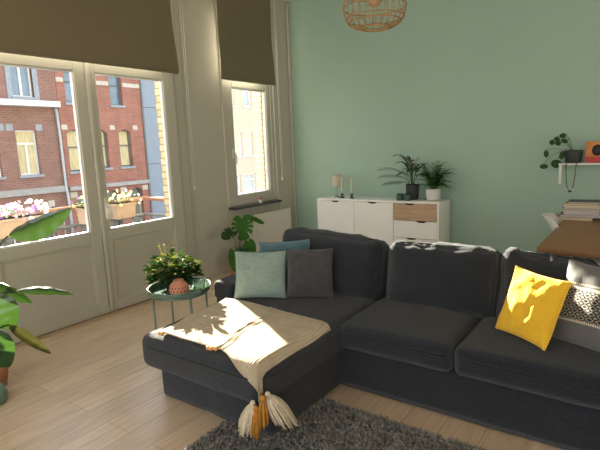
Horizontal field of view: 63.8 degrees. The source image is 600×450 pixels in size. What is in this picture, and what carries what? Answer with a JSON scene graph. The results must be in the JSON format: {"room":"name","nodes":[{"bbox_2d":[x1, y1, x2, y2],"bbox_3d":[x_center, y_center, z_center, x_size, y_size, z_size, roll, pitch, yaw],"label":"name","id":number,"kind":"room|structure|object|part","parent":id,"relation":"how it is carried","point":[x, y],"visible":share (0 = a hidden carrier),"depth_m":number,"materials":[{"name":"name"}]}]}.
{"room":"living room","nodes":[
{"label":"living room","id":0,"kind":"room"},
{"bbox_2d":[154,81,266,217],"bbox_3d":[-2.305,0.754,4.324,0.159,8.300,8.400,4,11,35],"label":"wall","id":1,"kind":"structure","parent":0,"point":[256,96],"depth_m":6.49,"materials":[{"name":"beige brick"}]},
{"bbox_3d":[-2.523,0.978,4.775,0.690,0.170,3.200,4,11,35],"label":"balcony slab","id":2,"kind":"object","parent":1,"relation":"attached to","visible":0},
{"bbox_2d":[0,196,165,245],"bbox_3d":[-2.526,0.395,4.665,0.620,1.015,3.000,4,11,35],"label":"balcony railing","id":3,"kind":"object","parent":2,"relation":"on","point":[148,198],"visible":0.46,"depth_m":5.60,"materials":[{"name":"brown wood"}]},
{"bbox_2d":[0,198,48,238],"bbox_3d":[-2.775,-0.047,4.485,0.336,0.340,0.843,4,11,35],"label":"planter","id":4,"kind":"object","parent":3,"relation":"attached to","point":[7,223],"visible":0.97,"depth_m":4.53,"materials":[{"name":"beige plastic"}]},
{"bbox_3d":[-2.766,-0.102,4.742,0.080,0.040,3.000,4,11,35],"label":"handrail","id":5,"kind":"part","parent":3,"relation":"part of","materials":[{"name":"brown wood"}]},
{"bbox_2d":[70,196,85,223],"bbox_3d":[-2.254,-0.179,5.188,0.314,0.331,0.314,4,11,35],"label":"planter","id":6,"kind":"object","parent":3,"relation":"attached to","point":[80,210],"visible":0.32,"depth_m":5.12,"materials":[{"name":"beige plastic"}]},
{"bbox_3d":[-2.522,0.462,4.662,0.600,0.745,2.980,4,11,35],"label":"iron rail","id":7,"kind":"part","parent":3,"relation":"part of","materials":[{"name":"grey metal"}]},
{"bbox_2d":[107,189,141,218],"bbox_3d":[-2.031,-0.242,5.503,0.323,0.336,0.370,4,11,35],"label":"planter","id":8,"kind":"object","parent":3,"relation":"attached to","point":[121,209],"visible":0.9,"depth_m":5.46,"materials":[{"name":"beige plastic"}]},
{"bbox_3d":[-1.666,-0.309,5.730,0.540,0.040,0.080,4,11,35],"label":"handrail","id":9,"kind":"part","parent":3,"relation":"part of","materials":[{"name":"brown wood"}]},
{"bbox_2d":[175,0,294,272],"bbox_3d":[-2.426,-0.768,3.741,0.130,3.500,7.800,4,11,35],"label":"wall","id":10,"kind":"structure","parent":0,"point":[211,214],"depth_m":5.50,"materials":[{"name":"white paint"}]},
{"bbox_2d":[0,52,109,343],"bbox_3d":[-2.148,-0.235,4.011,0.065,2.300,0.960,4,11,35],"label":"door","id":11,"kind":"structure","parent":10,"relation":"in","point":[74,264],"depth_m":4.18,"materials":[{"name":"beige paint"}]},
{"bbox_2d":[15,298,154,347],"bbox_3d":[-1.802,0.836,4.581,0.110,0.014,2.070,4,11,35],"label":"trim","id":12,"kind":"structure","parent":10,"relation":"attached to","point":[46,335],"depth_m":4.35,"materials":[{"name":"brown wood"}]},
{"bbox_2d":[83,63,188,311],"bbox_3d":[-1.554,-0.385,4.775,0.128,2.300,0.977,4,11,35],"label":"door","id":13,"kind":"structure","parent":10,"relation":"in","point":[129,247],"depth_m":4.75,"materials":[{"name":"beige paint"}]},
{"bbox_3d":[-1.768,-0.150,4.445,0.068,0.200,0.030,2,10,27],"label":"handle","id":14,"kind":"part","parent":13,"relation":"part of","materials":[{"name":"silver metal"}]},
{"bbox_2d":[170,0,196,276],"bbox_3d":[-1.914,-0.718,4.361,0.110,3.160,2.250,4,11,35],"label":"trim","id":15,"kind":"structure","parent":10,"relation":"attached to","point":[177,80],"depth_m":5.18,"materials":[{"name":"beige paint"}]},
{"bbox_2d":[197,265,230,278],"bbox_3d":[-2.298,0.918,3.974,0.016,0.090,7.800,4,11,35],"label":"baseboard","id":16,"kind":"structure","parent":10,"relation":"attached to","point":[226,269],"depth_m":5.75,"materials":[{"name":"beige paint"}]},
{"bbox_2d":[215,2,279,206],"bbox_3d":[-0.659,-1.445,6.098,0.130,2.370,1.000,4,11,35],"label":"trim","id":17,"kind":"structure","parent":10,"relation":"attached to","point":[223,83],"depth_m":5.89,"materials":[{"name":"beige paint"}]},
{"bbox_2d":[227,81,273,201],"bbox_3d":[-0.617,-1.057,6.149,0.128,1.455,0.790,4,11,35],"label":"window","id":18,"kind":"structure","parent":10,"relation":"in","point":[231,85],"depth_m":6.27,"materials":[{"name":"beige paint"}]},
{"bbox_3d":[-0.792,-0.834,5.868,0.060,0.191,0.033,2,10,27],"label":"handle","id":19,"kind":"part","parent":18,"relation":"part of","materials":[{"name":"silver metal"}]},
{"bbox_2d":[229,199,281,209],"bbox_3d":[-0.579,-0.265,6.225,0.180,0.025,0.920,4,11,35],"label":"windowsill","id":20,"kind":"structure","parent":10,"relation":"attached to","point":[275,200],"depth_m":6.12,"materials":[{"name":"stone"}]},
{"bbox_2d":[241,207,290,251],"bbox_3d":[-0.419,0.146,6.439,0.078,0.662,0.932,4,11,35],"label":"radiator","id":21,"kind":"object","parent":10,"relation":"attached to","point":[276,221],"visible":0.48,"depth_m":6.43,"materials":[{"name":"white metal"}]},
{"bbox_2d":[270,0,297,227],"bbox_3d":[-0.205,-1.298,6.666,0.030,3.420,0.380,4,11,35],"label":"trim","id":22,"kind":"structure","parent":10,"relation":"attached to","point":[281,96],"depth_m":6.62,"materials":[{"name":"beige paint"}]},
{"bbox_2d":[0,272,564,449],"bbox_3d":[0.338,1.265,2.252,7.100,0.250,8.000,4,11,35],"label":"floor","id":23,"kind":"structure","parent":0,"point":[95,389],"depth_m":2.91,"materials":[{"name":"brown wood"}]},
{"bbox_2d":[0,382,7,404],"bbox_3d":[-1.913,1.048,2.988,0.175,0.120,0.175,-7,10,-26],"label":"watering can","id":24,"kind":"object","parent":23,"relation":"on","point":[3,389],"visible":1,"depth_m":2.98,"materials":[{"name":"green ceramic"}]},
{"bbox_2d":[0,207,73,385],"bbox_3d":[-1.985,0.515,2.928,1.092,1.198,0.629,0,10,12],"label":"leaf plant","id":25,"kind":"object","parent":23,"relation":"on","point":[35,229],"visible":0.98,"depth_m":2.87,"materials":[{"name":"plant"}]},
{"bbox_3d":[-2.074,0.943,3.191,0.300,0.275,0.300,4,11,35],"label":"pot","id":26,"kind":"part","parent":25,"relation":"part of","materials":[{"name":"ceramic"}]},
{"bbox_2d":[147,277,210,329],"bbox_3d":[-0.866,0.703,3.549,0.450,0.535,0.450,4,11,35],"label":"side table","id":27,"kind":"object","parent":23,"relation":"on","point":[161,292],"visible":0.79,"depth_m":3.46,"materials":[{"name":"green metal"}]},
{"bbox_3d":[-1.029,0.750,3.441,0.014,0.491,0.015,4,11,35],"label":"leg","id":28,"kind":"part","parent":27,"relation":"part of","materials":[{"name":"green metal"}]},
{"bbox_3d":[-0.979,0.703,3.716,0.014,0.491,0.015,4,11,35],"label":"leg","id":29,"kind":"part","parent":27,"relation":"part of","materials":[{"name":"green metal"}]},
{"bbox_2d":[143,240,204,287],"bbox_3d":[-0.949,0.288,3.585,0.443,0.348,0.448,4,11,35],"label":"bushy plant","id":30,"kind":"object","parent":27,"relation":"on","point":[169,269],"visible":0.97,"depth_m":3.51,"materials":[{"name":"green plant"}]},
{"bbox_2d":[169,278,188,294],"bbox_3d":[-0.842,0.438,3.356,0.141,0.118,0.141,4,11,35],"label":"lantern","id":31,"kind":"object","parent":27,"relation":"on","point":[178,286],"visible":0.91,"depth_m":3.31,"materials":[{"name":"ceramic"}]},
{"bbox_2d":[147,277,210,299],"bbox_3d":[-0.876,0.460,3.509,0.450,0.042,0.450,4,11,35],"label":"tray","id":32,"kind":"object","parent":27,"relation":"on","point":[161,292],"depth_m":3.48,"materials":[{"name":"green metal"}]},
{"bbox_3d":[-0.875,0.487,3.514,0.412,0.010,0.412,4,11,35],"label":"ring frame","id":33,"kind":"part","parent":27,"relation":"part of","materials":[{"name":"green metal"}]},
{"bbox_3d":[-0.751,0.747,3.390,0.014,0.491,0.015,4,11,35],"label":"leg","id":34,"kind":"part","parent":27,"relation":"part of","materials":[{"name":"green metal"}]},
{"bbox_2d":[221,214,263,274],"bbox_3d":[-0.705,0.237,5.776,0.716,0.720,0.292,-11,13,-44],"label":"monstera plant","id":35,"kind":"object","parent":23,"relation":"on","point":[242,225],"visible":0.8,"depth_m":5.73,"materials":[{"name":"green plant"}]},
{"bbox_2d":[184,397,484,449],"bbox_3d":[0.431,1.250,1.442,2.842,0.031,2.036,4,11,35],"label":"shaggy rug","id":36,"kind":"object","parent":23,"relation":"on","point":[327,424],"visible":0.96,"depth_m":2.48,"materials":[{"name":"grey carpet"}]},
{"bbox_2d":[142,227,599,449],"bbox_3d":[0.561,0.581,2.856,2.929,0.860,1.817,4,11,35],"label":"sofa","id":37,"kind":"object","parent":23,"relation":"on","point":[413,323],"visible":0.67,"depth_m":2.73,"materials":[{"name":"grey fabric"}]},
{"bbox_3d":[-0.281,0.598,3.991,0.234,0.527,0.986,4,11,35],"label":"armrest","id":38,"kind":"part","parent":37,"relation":"part of","materials":[{"name":"grey fabric"}]},
{"bbox_2d":[158,298,330,439],"bbox_3d":[-0.315,0.765,2.796,1.069,0.359,0.804,4,11,35],"label":"throw blanket","id":39,"kind":"object","parent":37,"relation":"on","point":[256,338],"visible":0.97,"depth_m":2.67,"materials":[{"name":"beige fabric"}]},
{"bbox_2d":[234,250,286,298],"bbox_3d":[-0.278,0.350,3.389,0.379,0.332,0.164,-1,9,6],"label":"throw pillow","id":40,"kind":"object","parent":37,"relation":"on","point":[258,274],"visible":1,"depth_m":3.34,"materials":[{"name":"teal fabric"}]},
{"bbox_2d":[142,288,385,404],"bbox_3d":[-0.141,0.663,3.196,0.967,0.250,1.518,4,11,35],"label":"cushion","id":41,"kind":"object","parent":37,"relation":"on","point":[189,360],"depth_m":2.71,"materials":[{"name":"grey fabric"}]},
{"bbox_2d":[258,239,309,287],"bbox_3d":[-0.113,0.297,3.598,0.439,0.385,0.155,1,10,18],"label":"throw pillow","id":42,"kind":"object","parent":37,"relation":"on","point":[300,244],"visible":0.34,"depth_m":3.58,"materials":[{"name":"fabric"}]},
{"bbox_2d":[286,248,333,298],"bbox_3d":[0.069,0.337,3.364,0.335,0.337,0.164,-1,9,6],"label":"throw pillow","id":43,"kind":"object","parent":37,"relation":"on","point":[309,271],"visible":1,"depth_m":3.32,"materials":[{"name":"fabric"}]},
{"bbox_2d":[283,227,388,299],"bbox_3d":[0.237,0.282,3.623,0.895,0.492,0.316,4,11,35],"label":"cushion","id":44,"kind":"object","parent":37,"relation":"on","point":[360,262],"depth_m":3.37,"materials":[{"name":"grey fabric"}]},
{"bbox_2d":[340,296,479,371],"bbox_3d":[0.780,0.622,3.095,0.698,0.225,0.952,4,11,35],"label":"seat cushion","id":45,"kind":"object","parent":37,"relation":"on","point":[418,336],"depth_m":2.80,"materials":[{"name":"grey fabric"}]},
{"bbox_2d":[386,240,502,318],"bbox_3d":[0.925,0.341,3.136,0.724,0.472,0.328,4,11,35],"label":"cushion","id":46,"kind":"object","parent":37,"relation":"on","point":[464,280],"depth_m":2.98,"materials":[{"name":"grey fabric"}]},
{"bbox_2d":[454,315,599,409],"bbox_3d":[1.377,0.668,2.670,0.771,0.226,0.950,4,11,35],"label":"seat cushion","id":47,"kind":"object","parent":37,"relation":"on","point":[566,375],"depth_m":2.36,"materials":[{"name":"grey fabric"}]},
{"bbox_2d":[495,266,572,350],"bbox_3d":[1.195,0.417,2.495,0.179,0.342,0.336,-6,10,-24],"label":"throw pillow","id":48,"kind":"object","parent":37,"relation":"on","point":[533,304],"visible":1,"depth_m":2.44,"materials":[{"name":"yellow fabric"}]},
{"bbox_2d":[496,247,599,316],"bbox_3d":[1.432,0.381,2.790,0.521,0.497,0.330,4,11,35],"label":"cushion","id":49,"kind":"object","parent":37,"relation":"on","point":[550,265],"depth_m":2.76,"materials":[{"name":"grey fabric"}]},
{"bbox_2d":[552,259,599,351],"bbox_3d":[1.510,0.421,2.356,0.222,0.407,0.506,-8,11,-33],"label":"throw pillow","id":50,"kind":"object","parent":37,"relation":"on","point":[578,322],"visible":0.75,"depth_m":2.41,"materials":[{"name":"grey fabric"}]},
{"bbox_2d":[317,195,449,246],"bbox_3d":[1.007,0.077,6.018,1.620,0.820,0.385,4,11,35],"label":"sideboard","id":51,"kind":"object","parent":23,"relation":"on","point":[389,220],"visible":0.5,"depth_m":5.74,"materials":[{"name":"white paint"}]},
{"bbox_3d":[0.468,-0.007,6.166,0.513,0.610,0.018,4,11,35],"label":"door","id":52,"kind":"part","parent":51,"relation":"part of","materials":[{"name":"white paint"}]},
{"bbox_2d":[332,175,341,197],"bbox_3d":[0.483,-0.504,6.258,0.132,0.290,0.132,4,11,35],"label":"table lamp","id":53,"kind":"object","parent":51,"relation":"on","point":[336,179],"visible":0.82,"depth_m":6.19,"materials":[{"name":"fabric"}]},
{"bbox_3d":[0.480,-0.578,6.245,0.132,0.140,0.132,4,11,35],"label":"lamp shade","id":54,"kind":"part","parent":53,"relation":"part of","materials":[{"name":"beige fabric"}]},
{"bbox_2d":[339,176,344,197],"bbox_3d":[0.534,-0.482,6.150,0.076,0.278,0.076,4,11,35],"label":"candle holder","id":55,"kind":"object","parent":51,"relation":"on","point":[341,194],"visible":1,"depth_m":6.14,"materials":[{"name":"green ceramic"}]},
{"bbox_2d":[341,177,342,193],"bbox_3d":[0.533,-0.503,6.146,0.024,0.220,0.025,4,11,35],"label":"candle","id":56,"kind":"object","parent":55,"relation":"on","point":[341,177],"depth_m":6.14,"materials":[{"name":"beige wax"}]},
{"bbox_2d":[349,177,354,198],"bbox_3d":[0.650,-0.476,6.080,0.076,0.278,0.076,4,11,35],"label":"candle holder","id":57,"kind":"object","parent":51,"relation":"on","point":[351,194],"visible":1,"depth_m":6.07,"materials":[{"name":"green ceramic"}]},
{"bbox_2d":[350,177,352,193],"bbox_3d":[0.649,-0.496,6.076,0.024,0.220,0.025,4,11,35],"label":"candle","id":58,"kind":"object","parent":57,"relation":"on","point":[350,177],"depth_m":6.07,"materials":[{"name":"beige wax"}]},
{"bbox_3d":[0.895,0.026,5.862,0.524,0.610,0.018,4,11,35],"label":"door","id":59,"kind":"part","parent":51,"relation":"part of","materials":[{"name":"white paint"}]},
{"bbox_2d":[396,193,403,200],"bbox_3d":[1.179,-0.330,5.673,0.086,0.078,0.086,4,11,35],"label":"cup","id":60,"kind":"object","parent":51,"relation":"on","point":[399,196],"visible":1,"depth_m":5.64,"materials":[{"name":"green ceramic"}]},
{"bbox_2d":[377,155,432,199],"bbox_3d":[1.273,-0.575,5.707,0.722,0.542,0.380,4,11,35],"label":"potted palm","id":61,"kind":"object","parent":51,"relation":"on","point":[412,188],"visible":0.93,"depth_m":5.67,"materials":[{"name":"plant"}]},
{"bbox_2d":[406,184,418,199],"bbox_3d":[1.336,-0.394,5.722,0.156,0.175,0.156,4,11,35],"label":"pot","id":62,"kind":"object","parent":61,"relation":"on","point":[413,189],"depth_m":5.66,"materials":[{"name":"black ceramic"}]},
{"bbox_2d":[404,193,411,200],"bbox_3d":[1.264,-0.328,5.637,0.086,0.078,0.086,4,11,35],"label":"cup","id":63,"kind":"object","parent":51,"relation":"on","point":[407,196],"visible":1,"depth_m":5.61,"materials":[{"name":"green ceramic"}]},
{"bbox_3d":[1.316,-0.146,5.523,0.521,0.195,0.018,4,11,35],"label":"drawer","id":64,"kind":"part","parent":51,"relation":"part of","materials":[{"name":"brown wood"}]},
{"bbox_3d":[1.333,0.258,5.589,0.521,0.204,0.018,4,11,35],"label":"drawer","id":65,"kind":"part","parent":51,"relation":"part of","materials":[{"name":"white paint"}]},
{"bbox_3d":[1.324,0.054,5.556,0.521,0.199,0.018,4,11,35],"label":"drawer","id":66,"kind":"part","parent":51,"relation":"part of","materials":[{"name":"white paint"}]},
{"bbox_2d":[411,160,455,200],"bbox_3d":[1.517,-0.512,5.516,0.515,0.459,0.446,0,10,15],"label":"potted fern","id":67,"kind":"object","parent":51,"relation":"on","point":[433,193],"visible":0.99,"depth_m":5.47,"materials":[{"name":"green plant"}]},
{"bbox_2d":[426,188,440,199],"bbox_3d":[1.533,-0.351,5.537,0.176,0.135,0.176,4,11,35],"label":"pot","id":68,"kind":"object","parent":67,"relation":"on","point":[431,193],"depth_m":5.47,"materials":[{"name":"white ceramic"}]},
{"bbox_2d":[536,218,599,258],"bbox_3d":[2.586,0.440,3.624,1.235,0.750,1.540,4,11,35],"label":"dining table","id":69,"kind":"object","parent":23,"relation":"on","point":[573,238],"visible":0.47,"depth_m":3.47,"materials":[{"name":"brown wood"}]},
{"bbox_2d":[556,214,593,220],"bbox_3d":[2.471,-0.070,4.362,0.320,0.026,0.196,4,11,35],"label":"book","id":70,"kind":"object","parent":69,"relation":"on","point":[558,215],"visible":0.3,"depth_m":4.28,"materials":[{"name":"paper"}]},
{"bbox_2d":[560,211,599,218],"bbox_3d":[2.527,-0.090,4.318,0.340,0.024,0.196,4,11,32],"label":"book","id":71,"kind":"object","parent":70,"relation":"on","point":[562,214],"visible":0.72,"depth_m":4.25,"materials":[{"name":"grey paper"}]},
{"bbox_2d":[564,210,599,215],"bbox_3d":[2.525,-0.123,4.312,0.280,0.042,0.196,4,11,35],"label":"book","id":72,"kind":"object","parent":71,"relation":"on","point":[568,212],"visible":0.64,"depth_m":4.23,"materials":[{"name":"grey paper"}]},
{"bbox_2d":[562,207,599,210],"bbox_3d":[2.524,-0.151,4.308,0.304,0.016,0.202,4,11,35],"label":"book","id":73,"kind":"object","parent":72,"relation":"on","point":[563,208],"visible":0.31,"depth_m":4.24,"materials":[{"name":"paper"}]},
{"bbox_2d":[564,204,599,208],"bbox_3d":[2.523,-0.171,4.304,0.286,0.024,0.204,4,11,35],"label":"book","id":74,"kind":"object","parent":73,"relation":"on","point":[565,206],"visible":0.65,"depth_m":4.22,"materials":[{"name":"paper"}]},
{"bbox_2d":[565,201,599,205],"bbox_3d":[2.523,-0.192,4.301,0.264,0.018,0.201,4,11,35],"label":"book","id":75,"kind":"object","parent":74,"relation":"on","point":[566,203],"visible":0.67,"depth_m":4.23,"materials":[{"name":"paper"}]},
{"bbox_2d":[568,199,599,203],"bbox_3d":[2.538,-0.207,4.287,0.260,0.016,0.196,4,11,33],"label":"book","id":76,"kind":"object","parent":75,"relation":"on","point":[571,201],"visible":1,"depth_m":4.25,"materials":[{"name":"paper"}]},
{"bbox_2d":[542,212,599,264],"bbox_3d":[2.375,0.329,4.117,0.580,0.833,0.482,4,11,35],"label":"shell chair","id":77,"kind":"object","parent":23,"relation":"on","point":[551,218],"visible":0.3,"depth_m":4.09,"materials":[{"name":"white plastic"}]},
{"bbox_2d":[287,0,599,253],"bbox_3d":[2.629,-1.181,4.993,6.850,3.500,0.200,4,11,35],"label":"wall","id":78,"kind":"structure","parent":0,"point":[482,88],"depth_m":5.47,"materials":[{"name":"green paint"}]},
{"bbox_2d":[558,162,599,183],"bbox_3d":[3.107,-0.486,4.499,1.215,0.202,0.245,4,11,35],"label":"wall shelf","id":79,"kind":"object","parent":78,"relation":"attached to","point":[562,163],"visible":0.99,"depth_m":4.72,"materials":[{"name":"white wood"}]},
{"bbox_2d":[540,133,582,168],"bbox_3d":[2.585,-0.730,4.737,0.371,0.352,0.164,-2,9,1],"label":"plant","id":80,"kind":"object","parent":79,"relation":"on","point":[571,156],"visible":1,"depth_m":4.74,"materials":[{"name":"green plant"}]},
{"bbox_3d":[2.691,-0.674,4.745,0.164,0.120,0.164,4,11,35],"label":"pot","id":81,"kind":"part","parent":80,"relation":"part of","materials":[{"name":"black ceramic"}]},
{"bbox_2d":[565,163,576,192],"bbox_3d":[2.632,-0.459,4.690,0.092,0.288,0.022,4,11,35],"label":"string","id":82,"kind":"object","parent":79,"relation":"hanging from","point":[569,191],"visible":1,"depth_m":4.69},
{"bbox_2d":[585,141,599,161],"bbox_3d":[2.861,-0.703,4.622,0.215,0.201,0.020,4,11,35],"label":"art print","id":83,"kind":"object","parent":79,"relation":"on","point":[592,151],"visible":1,"depth_m":4.64,"materials":[{"name":"orange paper"}]},
{"bbox_3d":[0.188,-2.408,1.649,7.100,0.200,8.000,4,11,35],"label":"ceiling","id":84,"kind":"structure","parent":0,"visible":0},
{"bbox_2d":[342,0,406,31],"bbox_3d":[0.514,-1.997,3.368,0.458,1.193,0.458,4,11,35],"label":"rattan pendant","id":85,"kind":"object","parent":84,"relation":"hanging from","point":[373,3],"visible":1,"depth_m":3.40,"materials":[{"name":"wicker"}]},
{"bbox_3d":[0.530,-1.599,3.434,0.090,0.090,0.090,4,11,35],"label":"bulb","id":86,"kind":"part","parent":85,"relation":"part of","materials":[{"name":"orange glass"}]},
{"bbox_3d":[0.290,-2.243,1.481,6.720,0.080,7.800,4,11,35],"label":"trim","id":87,"kind":"structure","parent":84,"relation":"attached to","visible":0},
{"bbox_2d":[0,0,178,73],"bbox_3d":[-1.887,-1.951,3.974,0.056,1.163,2.165,4,11,35],"label":"roller blind","id":88,"kind":"object","parent":87,"relation":"hanging from","point":[134,34],"visible":1,"depth_m":4.16,"materials":[{"name":"fabric"}]},
{"bbox_2d":[179,0,195,189],"bbox_3d":[-1.185,-1.523,5.032,0.026,2.330,0.022,-5,10,-14],"label":"blind cord","id":89,"kind":"object","parent":88,"relation":"hanging from","point":[179,0],"visible":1,"depth_m":5.06,"materials":[{"name":"beige plastic"}]},
{"bbox_2d":[217,0,275,85],"bbox_3d":[-0.628,-2.304,5.784,0.056,1.153,0.990,4,11,35],"label":"roller blind","id":90,"kind":"object","parent":87,"relation":"hanging from","point":[244,26],"visible":1,"depth_m":5.77,"materials":[{"name":"fabric"}]},
{"bbox_2d":[273,0,282,179],"bbox_3d":[-0.286,-1.761,6.322,0.022,2.350,0.026,-3,9,-4],"label":"blind cord","id":91,"kind":"object","parent":90,"relation":"hanging from","point":[273,0],"visible":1,"depth_m":6.32,"materials":[{"name":"beige plastic"}]},
{"label":"outside","id":92,"kind":"structure","parent":0,"visible":0},
{"bbox_3d":[-17.250,1.310,31.554,55.580,0.200,90.000,4,11,35],"label":"street","id":93,"kind":"object","parent":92,"visible":0},
{"bbox_2d":[0,65,73,246],"bbox_3d":[-12.599,-0.980,15.670,7.450,9.080,6.720,4,11,35],"label":"brick house","id":94,"kind":"structure","parent":93,"relation":"on","point":[32,162],"depth_m":15.35,"materials":[{"name":"red brick"}]},
{"bbox_3d":[-9.280,0.288,14.931,0.010,1.450,0.700,4,11,35],"label":"pane","id":95,"kind":"part","parent":94,"relation":"part of","materials":[{"name":"clear glass"}]},
{"bbox_2d":[4,66,12,98],"bbox_3d":[-8.903,-4.497,14.674,0.080,1.360,0.150,4,11,35],"label":"shutter","id":96,"kind":"object","parent":94,"relation":"hanging from","point":[7,78],"depth_m":14.66,"materials":[{"name":"blue wood"}]},
{"bbox_3d":[-8.800,-4.540,15.091,0.010,0.960,0.550,4,11,35],"label":"pane","id":97,"kind":"part","parent":94,"relation":"part of","materials":[{"name":"blue glass"}]},
{"bbox_3d":[-8.691,-3.971,15.122,0.270,0.080,0.770,4,11,35],"label":"sill","id":98,"kind":"part","parent":94,"relation":"part of","materials":[{"name":"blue stone"}]},
{"bbox_3d":[-8.752,-2.305,15.396,0.010,1.310,0.540,4,11,35],"label":"pane","id":99,"kind":"part","parent":94,"relation":"part of","materials":[{"name":"yellow glass"}]},
{"bbox_3d":[-8.637,-1.564,15.456,0.270,0.080,0.760,4,11,35],"label":"sill","id":100,"kind":"part","parent":94,"relation":"part of","materials":[{"name":"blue stone"}]},
{"bbox_2d":[30,69,39,99],"bbox_3d":[-8.436,-4.622,15.317,0.080,1.360,0.160,4,11,35],"label":"shutter","id":101,"kind":"object","parent":94,"relation":"hanging from","point":[34,73],"depth_m":15.33,"materials":[{"name":"blue wood"}]},
{"bbox_3d":[-8.496,0.079,16.010,0.010,1.450,0.500,4,11,35],"label":"pane","id":102,"kind":"part","parent":94,"relation":"part of","materials":[{"name":"clear glass"}]},
{"bbox_2d":[54,71,150,233],"bbox_3d":[-9.781,-1.761,19.727,7.240,9.080,3.260,4,11,35],"label":"brick house","id":103,"kind":"structure","parent":93,"relation":"on","point":[119,102],"depth_m":17.79,"materials":[{"name":"red brick"}]},
{"bbox_3d":[-7.858,-4.691,16.398,0.010,0.960,0.400,4,11,35],"label":"pane","id":104,"kind":"part","parent":103,"relation":"part of","materials":[{"name":"glass"}]},
{"bbox_3d":[-7.806,-2.577,16.695,0.010,1.310,0.520,4,11,35],"label":"pane","id":105,"kind":"part","parent":103,"relation":"part of","materials":[{"name":"yellow glass"}]},
{"bbox_3d":[-7.665,-0.407,17.126,0.010,1.380,0.500,4,11,35],"label":"pane","id":106,"kind":"part","parent":103,"relation":"part of","materials":[{"name":"clear glass"}]},
{"bbox_3d":[-7.268,-2.746,17.435,0.010,1.260,0.460,4,11,35],"label":"pane","id":107,"kind":"part","parent":103,"relation":"part of","materials":[{"name":"yellow glass"}]},
{"bbox_3d":[-6.882,-4.942,17.742,0.010,0.980,0.400,4,11,35],"label":"pane","id":108,"kind":"part","parent":103,"relation":"part of","materials":[{"name":"blue glass"}]},
{"bbox_3d":[-7.026,-0.578,18.005,0.010,1.380,0.500,4,11,35],"label":"pane","id":109,"kind":"part","parent":103,"relation":"part of","materials":[{"name":"clear glass"}]},
{"bbox_3d":[-6.773,-4.364,17.775,0.270,0.080,0.620,4,11,35],"label":"sill","id":110,"kind":"part","parent":103,"relation":"part of","materials":[{"name":"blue stone"}]},
{"bbox_3d":[-6.687,-2.901,18.234,0.010,1.260,0.420,4,11,35],"label":"pane","id":111,"kind":"part","parent":103,"relation":"part of","materials":[{"name":"glass"}]},
{"bbox_3d":[-6.572,-2.184,18.290,0.270,0.080,0.640,4,11,35],"label":"sill","id":112,"kind":"part","parent":103,"relation":"part of","materials":[{"name":"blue stone"}]},
{"bbox_3d":[-6.431,-0.736,18.824,0.010,1.380,0.450,4,11,35],"label":"pane","id":113,"kind":"part","parent":103,"relation":"part of","materials":[{"name":"glass"}]},
{"bbox_2d":[139,80,164,219],"bbox_3d":[-7.836,-2.209,22.403,7.050,8.940,3.405,4,11,35],"label":"building","id":114,"kind":"structure","parent":93,"relation":"on","point":[147,90],"depth_m":19.08,"materials":[{"name":"blue paint"}]},
{"bbox_3d":[-5.980,-1.736,19.057,0.100,8.940,0.065,4,11,35],"label":"corner trim","id":115,"kind":"part","parent":114,"relation":"part of","materials":[{"name":"blue paint"}]},
{"bbox_2d":[232,90,256,193],"bbox_3d":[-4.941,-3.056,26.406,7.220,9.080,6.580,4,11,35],"label":"house","id":116,"kind":"structure","parent":93,"relation":"on","point":[241,100],"depth_m":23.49,"materials":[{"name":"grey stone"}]},
{"bbox_3d":[-3.073,-3.885,23.206,0.010,1.000,0.470,4,11,35],"label":"pane","id":117,"kind":"part","parent":116,"relation":"part of","materials":[{"name":"glass"}]},
{"bbox_3d":[-2.698,-6.328,23.473,0.010,1.000,0.550,4,11,35],"label":"pane","id":118,"kind":"part","parent":116,"relation":"part of","materials":[{"name":"glass"}]},
{"bbox_3d":[-2.667,-3.994,23.765,0.010,1.000,0.570,4,11,35],"label":"pane","id":119,"kind":"part","parent":116,"relation":"part of","materials":[{"name":"glass"}]},
{"bbox_3d":[-2.628,-2.135,24.017,0.010,0.750,0.900,4,11,35],"label":"pane","id":120,"kind":"part","parent":116,"relation":"part of","materials":[{"name":"white glass"}]}
]}

